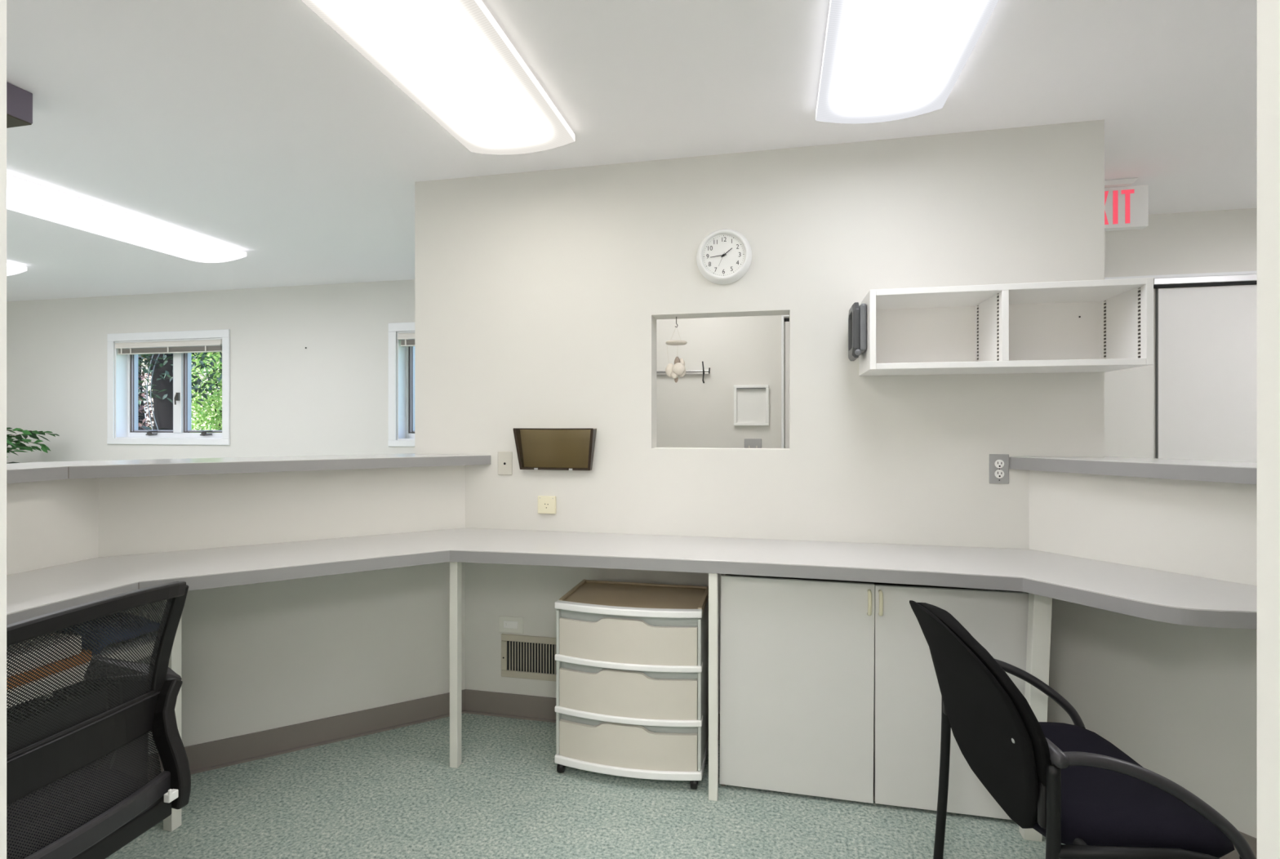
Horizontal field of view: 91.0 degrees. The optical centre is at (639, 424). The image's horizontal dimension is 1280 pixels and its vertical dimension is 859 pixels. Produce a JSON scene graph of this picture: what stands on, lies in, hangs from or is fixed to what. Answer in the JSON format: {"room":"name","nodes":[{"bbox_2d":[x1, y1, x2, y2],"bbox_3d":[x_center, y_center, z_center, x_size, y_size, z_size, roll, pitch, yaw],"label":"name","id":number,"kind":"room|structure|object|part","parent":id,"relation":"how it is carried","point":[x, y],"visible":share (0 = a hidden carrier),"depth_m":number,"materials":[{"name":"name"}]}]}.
{"room":"medical office reception","nodes":[
{"label":"medical office reception","id":0,"kind":"room"},
{"bbox_2d":[6,279,414,462],"bbox_3d":[-3.371,0.090,5.336,5.750,2.436,0.180,0,0,12],"label":"wall","id":1,"kind":"structure","parent":0,"point":[329,397],"depth_m":5.22,"materials":[{"name":"white paint"}]},
{"bbox_2d":[106,328,230,444],"bbox_3d":[-4.032,-0.312,5.461,1.271,0.966,0.176,0,0,12],"label":"window","id":2,"kind":"structure","parent":1,"relation":"in","point":[122,370],"depth_m":5.48,"materials":[{"name":"white"}]},
{"bbox_3d":[-4.292,0.074,5.527,0.142,0.045,0.027,0,0,19],"label":"crank handle","id":3,"kind":"part","parent":2,"relation":"part of","materials":[{"name":"brown metal"}]},
{"bbox_3d":[-4.301,-0.303,5.580,0.490,0.744,0.040,0,0,12],"label":"sash","id":4,"kind":"part","parent":2,"relation":"part of","materials":[{"name":"grey plastic"}]},
{"bbox_2d":[115,339,222,355],"bbox_3d":[-4.045,-0.661,5.397,1.103,0.102,0.046,0,0,12],"label":"window blind","id":5,"kind":"object","parent":2,"relation":"attached to","point":[123,350],"visible":1,"depth_m":5.38,"materials":[{"name":"white"}]},
{"bbox_3d":[-4.037,-0.616,5.397,1.079,0.009,0.032,0,0,12],"label":"rail","id":6,"kind":"part","parent":5,"relation":"part of","materials":[{"name":"white"}]},
{"bbox_3d":[-3.737,-0.303,5.458,0.490,0.744,0.040,0,0,12],"label":"sash","id":7,"kind":"part","parent":2,"relation":"part of","materials":[{"name":"grey"}]},
{"bbox_3d":[-3.728,0.074,5.405,0.142,0.045,0.027,0,0,19],"label":"crank handle","id":8,"kind":"part","parent":2,"relation":"part of","materials":[{"name":"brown metal"}]},
{"bbox_2d":[387,321,414,446],"bbox_3d":[-1.334,-0.312,4.876,1.271,0.966,0.176,0,0,12],"label":"window","id":9,"kind":"structure","parent":1,"relation":"in","point":[401,359],"depth_m":4.94,"materials":[{"name":"white"}]},
{"bbox_3d":[-1.333,-0.302,4.883,1.135,0.850,0.160,0,0,12],"label":"frame","id":10,"kind":"part","parent":9,"relation":"part of","materials":[{"name":"white"}]},
{"bbox_2d":[397,333,414,346],"bbox_3d":[-1.348,-0.661,4.812,1.103,0.102,0.046,0,0,12],"label":"window blind","id":11,"kind":"object","parent":9,"relation":"attached to","point":[405,342],"visible":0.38,"depth_m":4.90,"materials":[{"name":"white"}]},
{"bbox_3d":[-1.340,-0.616,4.812,1.079,0.009,0.032,0,0,12],"label":"rail","id":12,"kind":"part","parent":11,"relation":"part of","materials":[{"name":"white plastic"}]},
{"bbox_3d":[-1.604,-0.303,4.995,0.490,0.744,0.040,0,0,12],"label":"sash","id":13,"kind":"part","parent":9,"relation":"part of","materials":[{"name":"grey plastic"}]},
{"bbox_2d":[6,465,465,753],"bbox_3d":[-1.798,0.744,2.055,0.678,1.128,2.492,0,0,35],"label":"wall","id":14,"kind":"structure","parent":0,"point":[255,657],"depth_m":2.51,"materials":[{"name":"white paint"}]},
{"bbox_2d":[6,453,490,483],"bbox_3d":[-1.817,0.158,2.072,0.898,0.043,2.606,0,0,37],"label":"ledge","id":15,"kind":"object","parent":14,"relation":"on","point":[46,470],"visible":0.94,"depth_m":2.33,"materials":[{"name":"grey laminate"}]},
{"bbox_2d":[6,426,59,463],"bbox_3d":[-5.377,0.658,5.117,1.052,1.300,0.954,0,0,-31],"label":"potted plant","id":16,"kind":"object","parent":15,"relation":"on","point":[18,444],"visible":0.31,"depth_m":5.33,"materials":[{"name":"green plant"}]},
{"bbox_2d":[148,688,466,779],"bbox_3d":[-1.722,1.258,2.034,0.563,0.100,2.435,0,0,36],"label":"baseboard","id":17,"kind":"structure","parent":14,"relation":"attached to","point":[206,756],"depth_m":2.56,"materials":[{"name":"beige plastic"}]},
{"bbox_2d":[105,712,1064,858],"bbox_3d":[-1.452,1.358,1.799,11.200,0.100,6.300,0,0,12],"label":"floor","id":18,"kind":"structure","parent":0,"point":[393,793],"depth_m":2.10,"materials":[{"name":"teal carpet"}]},
{"bbox_2d":[6,679,148,788],"bbox_3d":[-1.857,1.053,1.631,0.340,0.509,0.920,0,0,12],"label":"storage box","id":19,"kind":"object","parent":18,"relation":"on","point":[85,679],"visible":0.02,"depth_m":1.84,"materials":[{"name":"black plastic"}]},
{"bbox_2d":[6,580,191,858],"bbox_3d":[-1.396,0.833,1.323,0.620,0.950,0.624,0,0,10],"label":"chair","id":20,"kind":"object","parent":18,"relation":"on","point":[60,805],"visible":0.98,"depth_m":1.31,"materials":[{"name":"black"}]},
{"bbox_3d":[-1.416,0.861,1.327,0.470,0.065,0.480,0,0,10],"label":"seat","id":21,"kind":"part","parent":20,"relation":"part of","materials":[{"name":"black fabric"}]},
{"bbox_3d":[-1.179,0.671,1.284,0.059,0.110,0.464,0,0,10],"label":"lumbar panel","id":22,"kind":"part","parent":20,"relation":"part of","materials":[{"name":"black plastic"}]},
{"bbox_3d":[-1.130,0.386,1.276,0.078,0.056,0.506,0,0,10],"label":"frame","id":23,"kind":"part","parent":20,"relation":"part of","materials":[{"name":"black plastic"}]},
{"bbox_3d":[-1.309,0.763,1.551,0.044,0.226,0.110,0,0,-19],"label":"arm post","id":24,"kind":"part","parent":20,"relation":"part of","materials":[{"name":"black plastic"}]},
{"bbox_3d":[-1.282,0.623,1.589,0.251,0.058,0.061,0,0,10],"label":"armrest","id":25,"kind":"part","parent":20,"relation":"part of","materials":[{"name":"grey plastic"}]},
{"bbox_3d":[-1.142,0.544,1.516,0.070,0.312,0.060,0,0,10],"label":"frame","id":26,"kind":"part","parent":20,"relation":"part of","materials":[{"name":"black plastic"}]},
{"bbox_3d":[-1.122,0.761,1.513,0.104,0.289,0.067,0,0,10],"label":"support blade","id":27,"kind":"part","parent":20,"relation":"part of","materials":[{"name":"black plastic"}]},
{"bbox_2d":[554,578,708,789],"bbox_3d":[-0.017,0.985,2.450,0.554,0.645,0.388,0,0,12],"label":"drawer unit","id":28,"kind":"object","parent":18,"relation":"on","point":[632,658],"visible":0.97,"depth_m":2.28,"materials":[{"name":"grey plastic"}]},
{"bbox_3d":[-0.018,0.783,2.445,0.518,0.156,0.358,0,0,12],"label":"drawer","id":29,"kind":"part","parent":28,"relation":"part of","materials":[{"name":"beige plastic"}]},
{"bbox_3d":[-0.018,0.975,2.445,0.518,0.161,0.358,0,0,12],"label":"drawer","id":30,"kind":"part","parent":28,"relation":"part of","materials":[{"name":"beige plastic"}]},
{"bbox_3d":[-0.018,1.163,2.445,0.518,0.150,0.358,0,0,12],"label":"drawer","id":31,"kind":"part","parent":28,"relation":"part of","materials":[{"name":"beige plastic"}]},
{"bbox_3d":[-0.048,1.067,2.307,0.554,0.022,0.090,0,0,12],"label":"divider rail","id":32,"kind":"part","parent":28,"relation":"part of","materials":[{"name":"white plastic"}]},
{"bbox_3d":[-0.048,0.873,2.307,0.554,0.022,0.090,0,0,12],"label":"divider rail","id":33,"kind":"part","parent":28,"relation":"part of","materials":[{"name":"white plastic"}]},
{"bbox_3d":[-0.017,1.254,2.450,0.554,0.029,0.388,0,0,12],"label":"rail","id":34,"kind":"part","parent":28,"relation":"part of","materials":[{"name":"white plastic"}]},
{"bbox_2d":[6,527,1257,841],"bbox_3d":[-0.269,0.889,2.023,4.250,0.837,1.865,0,0,-11],"label":"countertop","id":35,"kind":"structure","parent":18,"relation":"on","point":[1158,595],"depth_m":2.14,"materials":[{"name":"grey laminate"}]},
{"bbox_2d":[6,648,91,688],"bbox_3d":[-1.823,0.673,1.526,0.330,0.026,0.710,0,0,12],"label":"box","id":36,"kind":"object","parent":35,"relation":"on","point":[82,649],"visible":0.05,"depth_m":1.72,"materials":[{"name":"brown"}]},
{"bbox_2d":[6,632,81,675],"bbox_3d":[-1.824,0.634,1.521,0.310,0.052,0.680,0,0,12],"label":"paper stack","id":37,"kind":"object","parent":36,"relation":"on","point":[53,633],"visible":0.19,"depth_m":1.73,"materials":[{"name":"white"}]},
{"bbox_2d":[6,619,159,707],"bbox_3d":[-1.850,0.706,1.547,0.431,0.040,1.400,0,0,12],"label":"shelf","id":38,"kind":"object","parent":35,"relation":"attached to","point":[151,620],"depth_m":1.77,"materials":[{"name":"beige paint"}]},
{"bbox_2d":[53,613,159,654],"bbox_3d":[-1.716,0.643,1.996,0.300,0.084,0.225,0,0,12],"label":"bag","id":39,"kind":"object","parent":35,"relation":"on","point":[114,613],"visible":0.12,"depth_m":1.92,"materials":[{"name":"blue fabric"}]},
{"bbox_3d":[-1.518,0.912,2.041,0.035,0.792,0.035,0,0,12],"label":"leg","id":40,"kind":"part","parent":35,"relation":"part of","materials":[{"name":"beige paint"}]},
{"bbox_3d":[-0.707,0.912,2.412,0.033,0.792,0.035,0,0,12],"label":"leg","id":41,"kind":"part","parent":35,"relation":"part of","materials":[{"name":"beige paint"}]},
{"bbox_3d":[0.257,0.912,2.202,0.031,0.792,0.033,0,0,12],"label":"leg","id":42,"kind":"part","parent":35,"relation":"part of","materials":[{"name":"beige paint"}]},
{"bbox_3d":[1.254,0.912,1.993,0.082,0.792,0.043,0,0,12],"label":"leg","id":43,"kind":"part","parent":35,"relation":"part of","materials":[{"name":"beige paint"}]},
{"bbox_2d":[719,573,1029,819],"bbox_3d":[0.818,0.918,2.310,1.020,0.780,0.378,0,0,12],"label":"base cabinet","id":44,"kind":"object","parent":18,"relation":"on","point":[829,688],"visible":0.79,"depth_m":2.17,"materials":[{"name":"white laminate"}]},
{"bbox_3d":[0.546,0.920,2.213,0.524,0.748,0.018,0,0,12],"label":"door","id":45,"kind":"part","parent":44,"relation":"part of","materials":[{"name":"plastic"}]},
{"bbox_3d":[0.781,0.608,2.139,0.013,0.091,0.028,0,0,12],"label":"handle","id":46,"kind":"part","parent":44,"relation":"part of","materials":[{"name":"beige plastic"}]},
{"bbox_3d":[0.816,0.607,2.132,0.013,0.091,0.028,0,0,12],"label":"handle","id":47,"kind":"part","parent":44,"relation":"part of","materials":[{"name":"beige plastic"}]},
{"bbox_3d":[1.039,0.922,2.106,0.478,0.744,0.018,0,0,12],"label":"door","id":48,"kind":"part","parent":44,"relation":"part of","materials":[{"name":"laminate"}]},
{"bbox_2d":[909,600,1256,858],"bbox_3d":[0.991,0.888,1.543,0.559,0.841,0.593,0,0,5],"label":"chair","id":49,"kind":"object","parent":18,"relation":"on","point":[1069,784],"visible":1,"depth_m":1.36,"materials":[{"name":"black fabric"}]},
{"bbox_3d":[0.879,1.001,1.832,0.052,0.616,0.026,0,0,5],"label":"leg","id":50,"kind":"part","parent":49,"relation":"part of","materials":[{"name":"black paint"}]},
{"bbox_2d":[917,602,1051,822],"bbox_3d":[0.818,0.668,1.559,0.178,0.400,0.562,0,0,5],"label":"chair back","id":51,"kind":"object","parent":49,"relation":"on","point":[993,724],"depth_m":1.42,"materials":[{"name":"black plastic"}]},
{"bbox_3d":[1.085,0.766,1.813,0.368,0.203,0.026,0,0,5],"label":"armrest","id":52,"kind":"part","parent":49,"relation":"part of","materials":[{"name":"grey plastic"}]},
{"bbox_3d":[0.828,1.001,1.280,0.052,0.616,0.026,0,0,5],"label":"leg","id":53,"kind":"part","parent":49,"relation":"part of","materials":[{"name":"black paint"}]},
{"bbox_3d":[1.053,0.882,1.538,0.376,0.052,0.578,0,0,5],"label":"seat frame","id":54,"kind":"part","parent":49,"relation":"part of","materials":[{"name":"black paint"}]},
{"bbox_3d":[1.068,0.858,1.536,0.405,0.072,0.493,0,0,5],"label":"seat","id":55,"kind":"part","parent":49,"relation":"part of","materials":[{"name":"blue fabric"}]},
{"bbox_3d":[1.035,0.766,1.261,0.368,0.203,0.026,0,0,5],"label":"armrest","id":56,"kind":"part","parent":49,"relation":"part of","materials":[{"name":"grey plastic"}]},
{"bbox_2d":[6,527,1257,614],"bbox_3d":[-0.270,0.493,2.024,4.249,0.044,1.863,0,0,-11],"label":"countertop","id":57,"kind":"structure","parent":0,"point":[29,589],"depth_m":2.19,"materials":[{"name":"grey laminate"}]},
{"bbox_2d":[6,0,1257,301],"bbox_3d":[-1.452,-1.188,1.799,11.200,0.120,6.300,0,0,12],"label":"ceiling","id":58,"kind":"structure","parent":0,"point":[254,127],"depth_m":2.26,"materials":[{"name":"white paint"}]},
{"bbox_2d":[6,262,26,275],"bbox_3d":[-4.710,-1.094,3.774,0.435,0.068,1.480,0,0,12],"label":"ceiling light","id":59,"kind":"object","parent":58,"relation":"attached to","point":[12,268],"visible":0.79,"depth_m":4.41,"materials":[{"name":"white plastic"}]},
{"bbox_2d":[6,82,32,128],"bbox_3d":[-2.283,-1.073,1.552,0.170,0.108,1.245,0,0,12],"label":"ceiling box","id":60,"kind":"object","parent":58,"relation":"attached to","point":[19,100],"visible":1,"depth_m":2.11,"materials":[{"name":"grey metal"}]},
{"bbox_2d":[6,173,246,262],"bbox_3d":[-2.925,-1.094,3.392,0.445,0.068,1.490,0,0,12],"label":"ceiling light","id":61,"kind":"object","parent":58,"relation":"attached to","point":[24,197],"visible":1,"depth_m":3.35,"materials":[{"name":"white plastic"}]},
{"bbox_2d":[301,0,574,155],"bbox_3d":[-0.609,-1.094,1.790,0.435,0.068,1.380,0,0,12],"label":"ceiling light","id":62,"kind":"object","parent":58,"relation":"attached to","point":[453,59],"visible":1,"depth_m":1.88,"materials":[{"name":"white plastic"}]},
{"bbox_2d":[815,0,999,124],"bbox_3d":[0.686,-1.094,1.522,0.420,0.068,1.405,0,0,12],"label":"ceiling light","id":63,"kind":"object","parent":58,"relation":"attached to","point":[883,60],"visible":1,"depth_m":1.82,"materials":[{"name":"white plastic"}]},
{"bbox_2d":[1104,177,1148,231],"bbox_3d":[2.193,-1.020,2.942,0.304,0.215,0.100,0,0,12],"label":"exit sign","id":64,"kind":"object","parent":58,"relation":"hanging from","point":[1126,206],"visible":0.49,"depth_m":2.91,"materials":[{"name":"white plastic"}]},
{"bbox_2d":[414,120,1104,713],"bbox_3d":[0.348,0.090,2.685,2.831,2.436,0.120,0,0,12],"label":"wall","id":65,"kind":"structure","parent":0,"point":[540,296],"depth_m":2.61,"materials":[{"name":"white paint"}]},
{"bbox_2d":[497,451,511,475],"bbox_3d":[-0.607,0.173,2.827,0.069,0.105,0.007,0,0,12],"label":"cable plate","id":66,"kind":"object","parent":65,"relation":"attached to","point":[504,458],"visible":1,"depth_m":2.82,"materials":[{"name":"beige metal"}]},
{"bbox_2d":[498,615,523,633],"bbox_3d":[-0.579,0.897,2.818,0.118,0.073,0.012,0,0,12],"label":"switch plate","id":67,"kind":"object","parent":65,"relation":"attached to","point":[506,624],"visible":1,"depth_m":2.82,"materials":[{"name":"beige paint"}]},
{"bbox_2d":[501,633,555,680],"bbox_3d":[-0.449,1.037,2.791,0.360,0.192,0.010,0,0,12],"label":"air vent","id":68,"kind":"object","parent":65,"relation":"in","point":[529,654],"visible":0.64,"depth_m":2.80,"materials":[{"name":"beige metal"}]},
{"bbox_2d":[537,495,555,513],"bbox_3d":[-0.411,0.355,2.780,0.083,0.078,0.015,0,0,12],"label":"phone jack","id":69,"kind":"object","parent":65,"relation":"attached to","point":[546,504],"visible":1,"depth_m":2.77,"materials":[{"name":"beige plastic"}]},
{"bbox_2d":[512,427,596,470],"bbox_3d":[-0.373,0.107,2.751,0.368,0.183,0.055,0,0,12],"label":"pocket","id":70,"kind":"object","parent":65,"relation":"attached to","point":[517,433],"visible":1,"depth_m":2.75,"materials":[{"name":"brown plastic"}]},
{"bbox_2d":[464,688,719,739],"bbox_3d":[0.335,1.258,2.616,2.323,0.100,0.020,0,0,12],"label":"baseboard","id":71,"kind":"structure","parent":65,"relation":"attached to","point":[529,707],"depth_m":2.81,"materials":[{"name":"beige plastic"}]},
{"bbox_2d":[665,316,687,382],"bbox_3d":[0.158,-0.325,2.729,0.095,0.285,0.094,0,0,12],"label":"mobile","id":72,"kind":"object","parent":65,"relation":"hanging from","point":[672,371],"visible":1,"depth_m":2.71,"materials":[{"name":"white fabric"}]},
{"bbox_2d":[696,228,751,284],"bbox_3d":[0.346,-0.698,2.602,0.230,0.230,0.043,0,0,12],"label":"wall clock","id":73,"kind":"object","parent":65,"relation":"attached to","point":[723,256],"visible":1,"depth_m":2.60,"materials":[{"name":"white plastic"}]},
{"bbox_2d":[781,315,789,448],"bbox_3d":[0.982,0.313,3.751,0.270,1.990,0.020,0,0,12],"label":"trim","id":74,"kind":"structure","parent":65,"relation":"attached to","point":[782,316],"depth_m":3.77,"materials":[{"name":"white"}]},
{"bbox_2d":[989,453,1008,483],"bbox_3d":[1.370,0.169,2.397,0.069,0.112,0.010,0,0,12],"label":"wall outlet","id":75,"kind":"object","parent":65,"relation":"attached to","point":[998,463],"visible":1,"depth_m":2.39,"materials":[{"name":"grey"}]},
{"bbox_2d":[994,469,1004,478],"bbox_3d":[1.369,0.188,2.394,0.033,0.033,0.004,0,0,12],"label":"receptacle","id":76,"kind":"object","parent":75,"relation":"attached to","point":[998,473],"depth_m":2.39,"materials":[{"name":"white plastic"}]},
{"bbox_2d":[994,459,1004,467],"bbox_3d":[1.369,0.150,2.394,0.033,0.033,0.004,0,0,12],"label":"receptacle","id":77,"kind":"object","parent":75,"relation":"attached to","point":[997,463],"depth_m":2.39,"materials":[{"name":"white plastic"}]},
{"bbox_2d":[858,277,1153,375],"bbox_3d":[1.267,-0.335,2.271,0.870,0.281,0.300,0,0,12],"label":"wall shelf","id":78,"kind":"object","parent":65,"relation":"attached to","point":[1107,325],"visible":0.91,"depth_m":2.31,"materials":[{"name":"white laminate"}]},
{"bbox_2d":[848,302,866,360],"bbox_3d":[0.819,-0.349,2.374,0.046,0.205,0.188,0,0,12],"label":"display unit","id":79,"kind":"object","parent":78,"relation":"attached to","point":[857,316],"visible":1,"depth_m":2.30,"materials":[{"name":"grey plastic"}]},
{"bbox_3d":[0.809,-0.349,2.383,0.022,0.205,0.176,0,0,12],"label":"frame","id":80,"kind":"part","parent":79,"relation":"part of","materials":[{"name":"grey plastic"}]},
{"bbox_3d":[0.796,-0.264,2.293,0.022,0.021,0.011,0,0,12],"label":"knob","id":81,"kind":"part","parent":79,"relation":"part of","materials":[{"name":"grey plastic"}]},
{"bbox_3d":[0.852,-0.335,2.361,0.021,0.281,0.300,0,0,12],"label":"panel","id":82,"kind":"part","parent":78,"relation":"part of","materials":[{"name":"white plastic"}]},
{"bbox_3d":[1.298,-0.335,2.414,0.828,0.239,0.006,0,0,12],"label":"panel","id":83,"kind":"part","parent":78,"relation":"part of","materials":[{"name":"white wood"}]},
{"bbox_3d":[1.267,-0.204,2.271,0.828,0.021,0.300,0,0,12],"label":"panel","id":84,"kind":"part","parent":78,"relation":"part of","materials":[{"name":"white plastic"}]},
{"bbox_3d":[1.267,-0.465,2.271,0.828,0.021,0.300,0,0,12],"label":"panel","id":85,"kind":"part","parent":78,"relation":"part of","materials":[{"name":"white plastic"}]},
{"bbox_3d":[1.682,-0.335,2.181,0.021,0.281,0.300,0,0,12],"label":"panel","id":86,"kind":"part","parent":78,"relation":"part of","materials":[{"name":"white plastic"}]},
{"bbox_2d":[656,208,1257,457],"bbox_3d":[1.843,0.090,3.636,5.140,2.436,0.120,0,0,12],"label":"wall","id":87,"kind":"structure","parent":0,"point":[691,412],"depth_m":3.79,"materials":[{"name":"white paint"}]},
{"bbox_2d":[656,361,710,382],"bbox_3d":[0.014,-0.319,3.943,0.856,0.136,0.054,0,0,12],"label":"wall rail","id":88,"kind":"object","parent":87,"relation":"attached to","point":[687,372],"visible":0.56,"depth_m":3.88,"materials":[{"name":"silver metal"}]},
{"bbox_2d":[733,384,768,425],"bbox_3d":[0.675,-0.116,3.816,0.208,0.246,0.022,0,0,12],"label":"wall frame","id":89,"kind":"object","parent":87,"relation":"attached to","point":[751,402],"visible":1,"depth_m":3.82,"materials":[{"name":"white plastic"}]},
{"bbox_3d":[0.677,-0.116,3.824,0.174,0.212,0.006,0,0,12],"label":"panel","id":90,"kind":"part","parent":89,"relation":"part of","materials":[{"name":"white"}]},
{"bbox_2d":[744,438,761,448],"bbox_3d":[0.685,0.143,3.816,0.104,0.114,0.018,0,0,12],"label":"light switch","id":91,"kind":"object","parent":87,"relation":"attached to","point":[748,442],"visible":0.6,"depth_m":3.82,"materials":[{"name":"grey plastic"}]},
{"bbox_2d":[785,321,789,448],"bbox_3d":[1.287,0.341,3.689,0.848,1.915,0.012,0,0,12],"label":"door","id":92,"kind":"structure","parent":87,"relation":"in","point":[787,323],"depth_m":3.77,"materials":[{"name":"plastic"}]},
{"bbox_2d":[1155,288,1157,457],"bbox_3d":[2.768,0.283,3.369,0.005,2.050,0.010,0,0,12],"label":"trim","id":93,"kind":"structure","parent":87,"relation":"attached to","point":[1156,288],"depth_m":3.37,"materials":[{"name":"grey"}]},
{"bbox_2d":[1104,271,1257,279],"bbox_3d":[3.119,-0.787,3.292,1.500,0.021,0.012,0,0,12],"label":"trim","id":94,"kind":"structure","parent":87,"relation":"attached to","point":[1243,272],"depth_m":3.33,"materials":[{"name":"white wood"}]},
{"bbox_2d":[1153,274,1257,284],"bbox_3d":[3.292,-0.759,3.240,1.140,0.035,0.040,0,0,12],"label":"trim","id":95,"kind":"structure","parent":87,"relation":"attached to","point":[1240,277],"depth_m":3.29,"materials":[{"name":"white wood"}]},
{"bbox_2d":[1153,280,1257,288],"bbox_3d":[3.292,-0.736,3.245,1.140,0.013,0.030,0,0,12],"label":"trim","id":96,"kind":"structure","parent":87,"relation":"attached to","point":[1251,282],"depth_m":3.30,"materials":[{"name":"black"}]},
{"bbox_2d":[1157,284,1257,462],"bbox_3d":[3.263,0.285,3.260,1.005,2.026,0.011,0,0,12],"label":"door","id":97,"kind":"structure","parent":87,"relation":"in","point":[1207,335],"depth_m":3.31,"materials":[{"name":"plastic"}]},
{"bbox_2d":[1029,470,1257,838],"bbox_3d":[1.954,0.739,1.697,0.172,1.138,1.662,0,0,-29],"label":"wall","id":98,"kind":"structure","parent":0,"point":[1180,700],"depth_m":2.03,"materials":[{"name":"white paint"}]},
{"bbox_2d":[1008,456,1257,484],"bbox_3d":[1.945,0.145,1.737,0.333,0.048,1.664,0,0,-28],"label":"ledge","id":99,"kind":"object","parent":98,"relation":"on","point":[1235,472],"visible":0.88,"depth_m":2.04,"materials":[{"name":"grey laminate"}]},
{"bbox_2d":[1219,830,1257,858],"bbox_3d":[1.856,1.258,1.726,0.020,0.100,1.499,0,0,-31],"label":"baseboard","id":100,"kind":"structure","parent":98,"relation":"attached to","point":[1252,841],"depth_m":1.85,"materials":[{"name":"beige plastic"}]},
{"bbox_3d":[-1.737,0.090,0.720,10.900,2.436,0.112,0,0,12],"label":"wall","id":101,"kind":"structure","parent":0,"visible":0},
{"bbox_2d":[0,0,1279,858],"bbox_3d":[-0.109,0.248,0.362,0.901,2.120,0.122,0,0,12],"label":"trim","id":102,"kind":"structure","parent":101,"relation":"attached to","point":[1268,11],"depth_m":0.33,"materials":[{"name":"white paint"}]},
{"label":"outside","id":103,"kind":"structure","parent":0,"visible":0},
{"bbox_3d":[-1.541,1.558,28.279,65.000,0.200,45.380,0,0,12],"label":"ground","id":104,"kind":"structure","parent":103,"visible":0},
{"bbox_2d":[141,426,159,432],"bbox_3d":[-5.384,0.741,6.910,0.754,1.446,0.761,0,0,12],"label":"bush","id":105,"kind":"object","parent":104,"relation":"on","point":[144,427],"visible":0.02,"depth_m":6.86,"materials":[{"name":"green plant"}]},
{"bbox_2d":[135,355,195,432],"bbox_3d":[-10.027,-0.667,12.607,2.377,4.260,1.758,0,0,12],"label":"tree","id":106,"kind":"object","parent":104,"relation":"on","point":[141,410],"visible":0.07,"depth_m":12.56,"materials":[{"name":"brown plant"}]},
{"bbox_2d":[137,351,222,432],"bbox_3d":[-6.394,-1.040,8.495,3.064,5.016,1.544,0,0,9],"label":"conifer","id":107,"kind":"object","parent":104,"relation":"on","point":[160,366],"visible":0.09,"depth_m":8.33,"materials":[{"name":"green plant"}]},
{"bbox_2d":[141,351,222,432],"bbox_3d":[-13.499,-1.342,20.323,10.000,5.600,7.000,0,0,12],"label":"house","id":108,"kind":"structure","parent":104,"relation":"on","point":[204,370],"depth_m":17.23,"materials":[{"name":"paint"}]},
{"bbox_2d":[191,351,222,430],"bbox_3d":[-6.599,-0.275,10.219,1.677,3.541,1.597,0,0,25],"label":"shrub","id":109,"kind":"object","parent":104,"relation":"on","point":[215,399],"visible":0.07,"depth_m":9.75,"materials":[{"name":"green plant"}]}
]}

